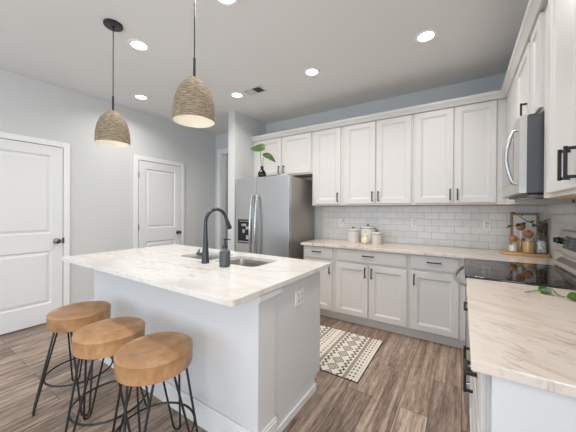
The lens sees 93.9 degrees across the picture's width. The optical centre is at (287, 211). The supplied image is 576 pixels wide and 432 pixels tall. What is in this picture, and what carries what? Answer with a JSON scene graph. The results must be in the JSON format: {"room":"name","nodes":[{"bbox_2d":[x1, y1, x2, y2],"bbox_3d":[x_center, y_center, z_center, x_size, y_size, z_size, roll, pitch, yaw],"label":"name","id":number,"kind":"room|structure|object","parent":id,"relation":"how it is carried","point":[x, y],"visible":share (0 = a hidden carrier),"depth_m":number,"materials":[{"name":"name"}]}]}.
{"room":"kitchen","nodes":[
{"label":"kitchen","id":0,"kind":"room"},
{"bbox_2d":[0,68,227,303],"bbox_3d":[-2.924,-0.100,2.955,0.120,2.754,9.400,0,0,33],"label":"wall","id":1,"kind":"structure","parent":0,"point":[101,176],"depth_m":3.53,"materials":[{"name":"paint"}]},
{"bbox_2d":[0,131,69,334],"bbox_3d":[-2.862,0.228,2.861,0.090,2.101,0.900,0,0,33],"label":"door","id":2,"kind":"structure","parent":1,"relation":"in","point":[34,178],"depth_m":2.97,"materials":[{"name":"paint"}]},
{"bbox_2d":[133,155,183,248],"bbox_3d":[-1.978,0.227,4.222,0.090,2.101,0.833,0,0,33],"label":"door","id":3,"kind":"structure","parent":1,"relation":"in","point":[158,185],"depth_m":4.19,"materials":[{"name":"paint"}]},
{"bbox_2d":[0,315,469,431],"bbox_3d":[-0.954,1.324,1.607,4.914,0.060,9.520,0,0,33],"label":"floor","id":4,"kind":"structure","parent":0,"point":[411,384],"depth_m":1.93,"materials":[{"name":"wood"}]},
{"bbox_2d":[32,301,112,416],"bbox_3d":[-1.442,0.980,1.868,0.388,0.621,0.388,0,0,1],"label":"bar stool","id":5,"kind":"object","parent":4,"relation":"on","point":[70,318],"visible":0.83,"depth_m":1.75,"materials":[{"name":"brown wood"}]},
{"bbox_2d":[64,317,148,431],"bbox_3d":[-1.034,0.983,1.568,0.388,0.621,0.388,0,0,-19],"label":"bar stool","id":6,"kind":"object","parent":4,"relation":"on","point":[102,339],"visible":0.86,"depth_m":1.47,"materials":[{"name":"brown wood"}]},
{"bbox_2d":[112,332,197,431],"bbox_3d":[-0.669,0.986,1.357,0.388,0.621,0.388,0,0,-42],"label":"bar stool","id":7,"kind":"object","parent":4,"relation":"on","point":[150,359],"visible":1,"depth_m":1.29,"materials":[{"name":"brown wood"}]},
{"bbox_2d":[94,270,319,431],"bbox_3d":[-0.749,0.855,2.212,1.942,0.874,0.778,0,0,33],"label":"kitchen island","id":8,"kind":"object","parent":4,"relation":"on","point":[254,365],"visible":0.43,"depth_m":1.62,"materials":[{"name":"paint"}]},
{"bbox_2d":[62,244,329,306],"bbox_3d":[-0.790,0.402,2.175,1.986,0.030,1.064,0,0,33],"label":"island countertop","id":9,"kind":"structure","parent":8,"relation":"on","point":[169,267],"depth_m":1.79,"materials":[{"name":"stone"}]},
{"bbox_2d":[196,208,231,263],"bbox_3d":[-0.593,0.177,2.161,0.139,0.421,0.299,0,0,33],"label":"faucet","id":10,"kind":"object","parent":9,"relation":"on","point":[204,254],"visible":1,"depth_m":2.03,"materials":[{"name":"grey metal"}]},
{"bbox_2d":[219,238,230,266],"bbox_3d":[-0.450,0.289,1.922,0.078,0.202,0.081,0,0,33],"label":"soap dispenser","id":11,"kind":"object","parent":9,"relation":"on","point":[224,254],"visible":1,"depth_m":1.89,"materials":[{"name":"grey glass"}]},
{"bbox_2d":[219,248,229,266],"bbox_3d":[-0.451,0.322,1.921,0.078,0.134,0.078,0,0,33],"label":"bottle","id":12,"kind":"object","parent":11,"relation":"attached to","point":[224,255],"depth_m":1.89,"materials":[{"name":"grey glass"}]},
{"bbox_2d":[189,254,269,266],"bbox_3d":[-0.515,0.516,2.266,0.884,0.195,0.359,0,0,33],"label":"sink","id":13,"kind":"object","parent":9,"relation":"in","point":[242,262],"visible":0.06,"depth_m":2.36,"materials":[{"name":"silver metal"}]},
{"bbox_2d":[295,288,303,306],"bbox_3d":[0.079,0.561,1.768,0.008,0.100,0.108,0,0,33],"label":"outlet","id":14,"kind":"object","parent":8,"relation":"attached to","point":[299,294],"visible":1,"depth_m":1.75,"materials":[{"name":"white plastic"}]},
{"bbox_2d":[236,175,313,258],"bbox_3d":[-0.209,0.405,3.877,0.906,1.766,0.779,0,0,33],"label":"refrigerator","id":15,"kind":"object","parent":4,"relation":"on","point":[275,214],"visible":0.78,"depth_m":3.59,"materials":[{"name":"grey metal"}]},
{"bbox_2d":[251,144,275,176],"bbox_3d":[-0.347,-0.709,3.701,0.426,0.476,0.162,0,0,16],"label":"vase","id":16,"kind":"object","parent":15,"relation":"on","point":[260,147],"visible":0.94,"depth_m":3.69,"materials":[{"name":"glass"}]},
{"bbox_2d":[304,245,335,317],"bbox_3d":[0.519,0.856,3.550,0.421,0.874,0.632,0,0,33],"label":"base cabinet","id":17,"kind":"object","parent":4,"relation":"on","point":[314,253],"visible":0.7,"depth_m":3.27,"materials":[{"name":"paint"}]},
{"bbox_2d":[320,325,382,383],"bbox_3d":[0.107,1.290,2.775,1.512,0.008,0.787,0,0,33],"label":"rug","id":18,"kind":"object","parent":4,"relation":"on","point":[346,355],"visible":0.45,"depth_m":2.47,"materials":[{"name":"beige fabric"}]},
{"bbox_2d":[334,248,409,335],"bbox_3d":[1.042,0.861,3.210,0.823,0.874,0.632,0,0,33],"label":"base cabinet","id":19,"kind":"object","parent":4,"relation":"on","point":[371,288],"visible":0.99,"depth_m":2.95,"materials":[{"name":"paint"}]},
{"bbox_2d":[409,254,464,348],"bbox_3d":[1.799,0.868,2.592,1.116,0.874,0.844,0,0,33],"label":"base cabinet","id":20,"kind":"object","parent":4,"relation":"on","point":[436,301],"visible":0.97,"depth_m":2.63,"materials":[{"name":"paint"}]},
{"bbox_2d":[301,238,554,264],"bbox_3d":[1.278,0.410,2.935,2.385,0.030,0.856,0,0,33],"label":"countertop","id":21,"kind":"structure","parent":20,"relation":"on","point":[429,250],"depth_m":2.78,"materials":[{"name":"stone"}]},
{"bbox_2d":[348,227,358,242],"bbox_3d":[0.842,0.292,3.474,0.145,0.196,0.145,0,0,33],"label":"canister","id":22,"kind":"object","parent":21,"relation":"on","point":[353,234],"visible":1,"depth_m":3.41,"materials":[{"name":"white ceramic"}]},
{"bbox_2d":[361,231,368,243],"bbox_3d":[0.947,0.315,3.305,0.098,0.152,0.098,0,0,33],"label":"figurine","id":23,"kind":"object","parent":21,"relation":"on","point":[364,240],"visible":1,"depth_m":3.27,"materials":[{"name":"beige ceramic"}]},
{"bbox_2d":[361,224,375,242],"bbox_3d":[1.031,0.276,3.471,0.186,0.230,0.186,0,0,33],"label":"canister","id":24,"kind":"object","parent":21,"relation":"on","point":[369,229],"visible":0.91,"depth_m":3.39,"materials":[{"name":"white ceramic"}]},
{"bbox_2d":[372,230,380,243],"bbox_3d":[1.083,0.307,3.294,0.116,0.170,0.116,0,0,33],"label":"canister","id":25,"kind":"object","parent":21,"relation":"on","point":[376,236],"visible":1,"depth_m":3.25,"materials":[{"name":"white ceramic"}]},
{"bbox_2d":[510,213,539,244],"bbox_3d":[2.363,0.207,2.687,0.220,0.388,0.053,0,0,33],"label":"picture frame","id":26,"kind":"object","parent":21,"relation":"on","point":[514,219],"visible":0.6,"depth_m":2.69,"materials":[{"name":"brown wood"}]},
{"bbox_2d":[500,250,550,257],"bbox_3d":[2.215,0.390,2.527,0.356,0.022,0.250,0,0,36],"label":"serving board","id":27,"kind":"object","parent":21,"relation":"on","point":[507,252],"visible":0.87,"depth_m":2.45,"materials":[{"name":"brown wood"}]},
{"bbox_2d":[509,235,517,250],"bbox_3d":[2.135,0.299,2.551,0.068,0.158,0.068,0,0,33],"label":"glass jar","id":28,"kind":"object","parent":27,"relation":"on","point":[512,238],"visible":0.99,"depth_m":2.53,"materials":[{"name":"clear glass"}]},
{"bbox_2d":[516,223,525,250],"bbox_3d":[2.240,0.244,2.591,0.072,0.269,0.072,0,0,33],"label":"glass jar","id":29,"kind":"object","parent":27,"relation":"on","point":[521,227],"visible":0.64,"depth_m":2.57,"materials":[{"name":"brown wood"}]},
{"bbox_2d":[506,212,548,252],"bbox_3d":[2.223,0.191,2.511,0.299,0.376,0.122,0,0,33],"label":"glass vase","id":30,"kind":"object","parent":27,"relation":"on","point":[539,246],"visible":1,"depth_m":2.45,"materials":[{"name":"clear glass"}]},
{"bbox_2d":[522,230,533,252],"bbox_3d":[2.216,0.273,2.481,0.092,0.213,0.092,0,0,33],"label":"glass jar","id":31,"kind":"object","parent":27,"relation":"on","point":[527,246],"visible":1,"depth_m":2.45,"materials":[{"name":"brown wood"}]},
{"bbox_2d":[540,222,546,242],"bbox_3d":[2.424,0.250,2.551,0.018,0.300,0.140,2,1,33],"label":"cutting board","id":32,"kind":"object","parent":21,"relation":"on","point":[543,235],"visible":0.41,"depth_m":2.50,"materials":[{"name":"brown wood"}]},
{"bbox_2d":[463,301,472,431],"bbox_3d":[1.204,0.870,1.253,0.652,0.874,0.505,0,0,33],"label":"base cabinet","id":33,"kind":"object","parent":4,"relation":"on","point":[465,348],"visible":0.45,"depth_m":1.42,"materials":[{"name":"paint"}]},
{"bbox_2d":[463,359,490,431],"bbox_3d":[0.925,0.870,0.824,0.652,0.874,0.513,0,0,33],"label":"base cabinet","id":34,"kind":"object","parent":4,"relation":"on","point":[481,382],"visible":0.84,"depth_m":0.79,"materials":[{"name":"paint"}]},
{"bbox_2d":[466,278,575,397],"bbox_3d":[1.061,0.417,1.005,0.648,0.030,1.081,0,0,33],"label":"countertop","id":35,"kind":"structure","parent":34,"relation":"on","point":[518,335],"depth_m":0.88,"materials":[{"name":"stone"}]},
{"bbox_2d":[526,286,575,300],"bbox_3d":[1.337,0.384,1.242,0.148,0.033,0.349,0,0,-39],"label":"leaf sprig","id":36,"kind":"object","parent":35,"relation":"on","point":[572,295],"visible":1,"depth_m":1.30,"materials":[{"name":"green plant"}]},
{"bbox_2d":[453,229,575,415],"bbox_3d":[1.525,0.715,1.806,0.714,1.184,0.756,0,0,33],"label":"stove","id":37,"kind":"object","parent":4,"relation":"on","point":[561,275],"visible":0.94,"depth_m":1.73,"materials":[{"name":"grey metal"}]},
{"bbox_2d":[464,258,575,289],"bbox_3d":[1.521,0.408,1.809,0.567,0.037,0.756,0,0,33],"label":"cooktop","id":38,"kind":"object","parent":37,"relation":"in","point":[552,276],"depth_m":1.70,"materials":[{"name":"black glass"}]},
{"bbox_2d":[490,376,575,431],"bbox_3d":[0.804,0.871,0.573,0.601,0.874,0.036,0,0,33],"label":"end panel","id":39,"kind":"object","parent":4,"relation":"on","point":[514,406],"visible":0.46,"depth_m":0.68,"materials":[{"name":"paint"}]},
{"bbox_2d":[228,111,265,250],"bbox_3d":[-0.631,-0.093,4.248,0.131,2.754,0.735,0,0,33],"label":"wall pillar","id":40,"kind":"structure","parent":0,"point":[241,127],"depth_m":3.97,"materials":[{"name":"paint"}]},
{"bbox_2d":[0,0,528,134],"bbox_3d":[-0.938,-1.500,1.594,4.914,0.080,9.520,0,0,33],"label":"ceiling","id":41,"kind":"structure","parent":0,"point":[363,51],"depth_m":2.40,"materials":[{"name":"paint"}]},
{"bbox_2d":[94,18,129,146],"bbox_3d":[-1.368,-0.998,2.104,0.236,0.932,0.236,0,0,33],"label":"pendant light","id":42,"kind":"object","parent":41,"relation":"hanging from","point":[111,129],"visible":1,"depth_m":2.05,"materials":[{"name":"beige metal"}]},
{"bbox_2d":[127,39,149,50],"bbox_3d":[-1.309,-1.461,2.363,0.176,0.008,0.176,0,0,33],"label":"recessed light","id":43,"kind":"object","parent":41,"relation":"in","point":[136,44],"visible":1,"depth_m":2.36,"materials":[{"name":"white plastic"}]},
{"bbox_2d":[133,94,148,99],"bbox_3d":[-1.885,-1.468,3.451,0.176,0.008,0.176,0,0,33],"label":"recessed light","id":44,"kind":"object","parent":41,"relation":"in","point":[137,96],"visible":1,"depth_m":3.45,"materials":[{"name":"white plastic"}]},
{"bbox_2d":[172,0,214,127],"bbox_3d":[-0.546,-0.991,1.570,0.236,0.932,0.236,0,0,33],"label":"pendant light","id":45,"kind":"object","parent":41,"relation":"hanging from","point":[193,104],"visible":1,"depth_m":1.50,"materials":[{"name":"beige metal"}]},
{"bbox_2d":[215,0,238,6],"bbox_3d":[-0.419,-1.453,1.818,0.176,0.008,0.176,0,0,33],"label":"recessed light","id":46,"kind":"object","parent":41,"relation":"in","point":[228,3],"visible":1,"depth_m":1.87,"materials":[{"name":"white plastic"}]},
{"bbox_2d":[230,92,243,97],"bbox_3d":[-0.640,-1.461,3.376,0.176,0.008,0.176,0,0,33],"label":"recessed light","id":47,"kind":"object","parent":41,"relation":"in","point":[233,94],"visible":1,"depth_m":3.37,"materials":[{"name":"white plastic"}]},
{"bbox_2d":[242,85,266,95],"bbox_3d":[-0.402,-1.459,3.243,0.260,0.009,0.156,0,0,33],"label":"ceiling vent","id":48,"kind":"object","parent":41,"relation":"in","point":[257,89],"visible":1,"depth_m":3.23,"materials":[{"name":"metal"}]},
{"bbox_2d":[303,67,319,75],"bbox_3d":[0.248,-1.454,2.803,0.176,0.008,0.176,0,0,33],"label":"recessed light","id":49,"kind":"object","parent":41,"relation":"in","point":[312,71],"visible":1,"depth_m":2.79,"materials":[{"name":"white plastic"}]},
{"bbox_2d":[414,29,437,42],"bbox_3d":[1.139,-1.447,2.220,0.176,0.008,0.176,0,0,33],"label":"recessed light","id":50,"kind":"object","parent":41,"relation":"in","point":[427,35],"visible":1,"depth_m":2.21,"materials":[{"name":"white plastic"}]},
{"bbox_2d":[215,73,513,249],"bbox_3d":[0.589,-0.085,3.966,4.674,2.754,0.120,0,0,33],"label":"wall","id":51,"kind":"structure","parent":0,"point":[495,82],"depth_m":3.57,"materials":[{"name":"paint"}]},
{"bbox_2d":[217,148,227,249],"bbox_3d":[-0.895,0.049,4.918,1.030,2.462,0.138,0,0,33],"label":"trim","id":52,"kind":"structure","parent":51,"relation":"attached to","point":[221,157],"depth_m":5.12,"materials":[{"name":"paint"}]},
{"bbox_2d":[254,132,312,177],"bbox_3d":[-0.032,-0.814,4.078,1.045,0.580,0.362,0,0,33],"label":"upper cabinet","id":53,"kind":"object","parent":51,"relation":"attached to","point":[292,154],"visible":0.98,"depth_m":3.89,"materials":[{"name":"paint"}]},
{"bbox_2d":[312,126,343,205],"bbox_3d":[0.589,-0.589,3.676,0.433,1.020,0.362,0,0,33],"label":"upper cabinet","id":54,"kind":"object","parent":51,"relation":"attached to","point":[327,190],"visible":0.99,"depth_m":3.55,"materials":[{"name":"paint"}]},
{"bbox_2d":[343,114,414,205],"bbox_3d":[1.119,-0.584,3.332,0.827,1.020,0.362,0,0,33],"label":"upper cabinet","id":55,"kind":"object","parent":51,"relation":"attached to","point":[378,154],"visible":0.98,"depth_m":3.18,"materials":[{"name":"paint"}]},
{"bbox_2d":[251,0,547,141],"bbox_3d":[0.146,-1.124,2.447,3.118,0.068,2.250,0,0,33],"label":"trim","id":56,"kind":"structure","parent":51,"relation":"attached to","point":[533,9],"depth_m":2.71,"materials":[{"name":"paint"}]},
{"bbox_2d":[323,205,542,249],"bbox_3d":[1.511,0.161,3.290,2.386,0.466,0.010,0,0,33],"label":"backsplash","id":57,"kind":"structure","parent":51,"relation":"attached to","point":[450,226],"depth_m":3.16,"materials":[{"name":"tile"}]},
{"bbox_2d":[411,218,416,226],"bbox_3d":[1.529,0.130,3.266,0.074,0.118,0.008,0,0,33],"label":"outlet","id":58,"kind":"object","parent":57,"relation":"attached to","point":[413,220],"visible":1,"depth_m":3.26,"materials":[{"name":"white plastic"}]},
{"bbox_2d":[483,219,491,230],"bbox_3d":[2.129,0.139,2.877,0.078,0.122,0.008,0,0,33],"label":"outlet","id":59,"kind":"object","parent":57,"relation":"attached to","point":[487,223],"visible":1,"depth_m":2.87,"materials":[{"name":"white plastic"}]},
{"bbox_2d":[413,98,506,205],"bbox_3d":[1.942,-0.577,2.798,1.132,1.020,0.362,0,0,33],"label":"upper cabinet","id":60,"kind":"object","parent":51,"relation":"attached to","point":[457,151],"visible":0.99,"depth_m":2.74,"materials":[{"name":"paint"}]},
{"bbox_3d":[0.585,-0.066,-0.443,0.120,2.754,7.520,0,0,33],"label":"wall","id":61,"kind":"structure","parent":0,"visible":0},
{"bbox_2d":[516,7,545,120],"bbox_3d":[1.683,-0.811,1.686,0.362,0.546,0.786,0,0,33],"label":"upper cabinet","id":62,"kind":"object","parent":61,"relation":"attached to","point":[530,80],"visible":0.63,"depth_m":1.60,"materials":[{"name":"paint"}]},
{"bbox_2d":[502,113,546,199],"bbox_3d":[1.639,-0.314,1.731,0.458,0.446,0.758,0,0,33],"label":"microwave","id":63,"kind":"object","parent":62,"relation":"attached to","point":[523,147],"visible":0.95,"depth_m":1.50,"materials":[{"name":"grey metal"}]},
{"bbox_2d":[506,72,571,204],"bbox_3d":[2.051,-0.574,2.233,0.318,1.020,0.528,0,0,33],"label":"upper cabinet","id":64,"kind":"object","parent":61,"relation":"attached to","point":[511,97],"visible":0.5,"depth_m":2.19,"materials":[{"name":"paint"}]},
{"bbox_2d":[543,203,575,258],"bbox_3d":[1.800,0.171,1.552,0.010,0.466,2.589,0,0,33],"label":"backsplash","id":65,"kind":"structure","parent":61,"relation":"attached to","point":[560,216],"depth_m":2.25,"materials":[{"name":"tile"}]},
{"bbox_2d":[544,0,575,198],"bbox_3d":[1.214,-0.574,0.966,0.362,1.020,0.927,0,0,33],"label":"upper cabinet","id":66,"kind":"object","parent":61,"relation":"attached to","point":[560,16],"visible":1,"depth_m":1.17,"materials":[{"name":"paint"}]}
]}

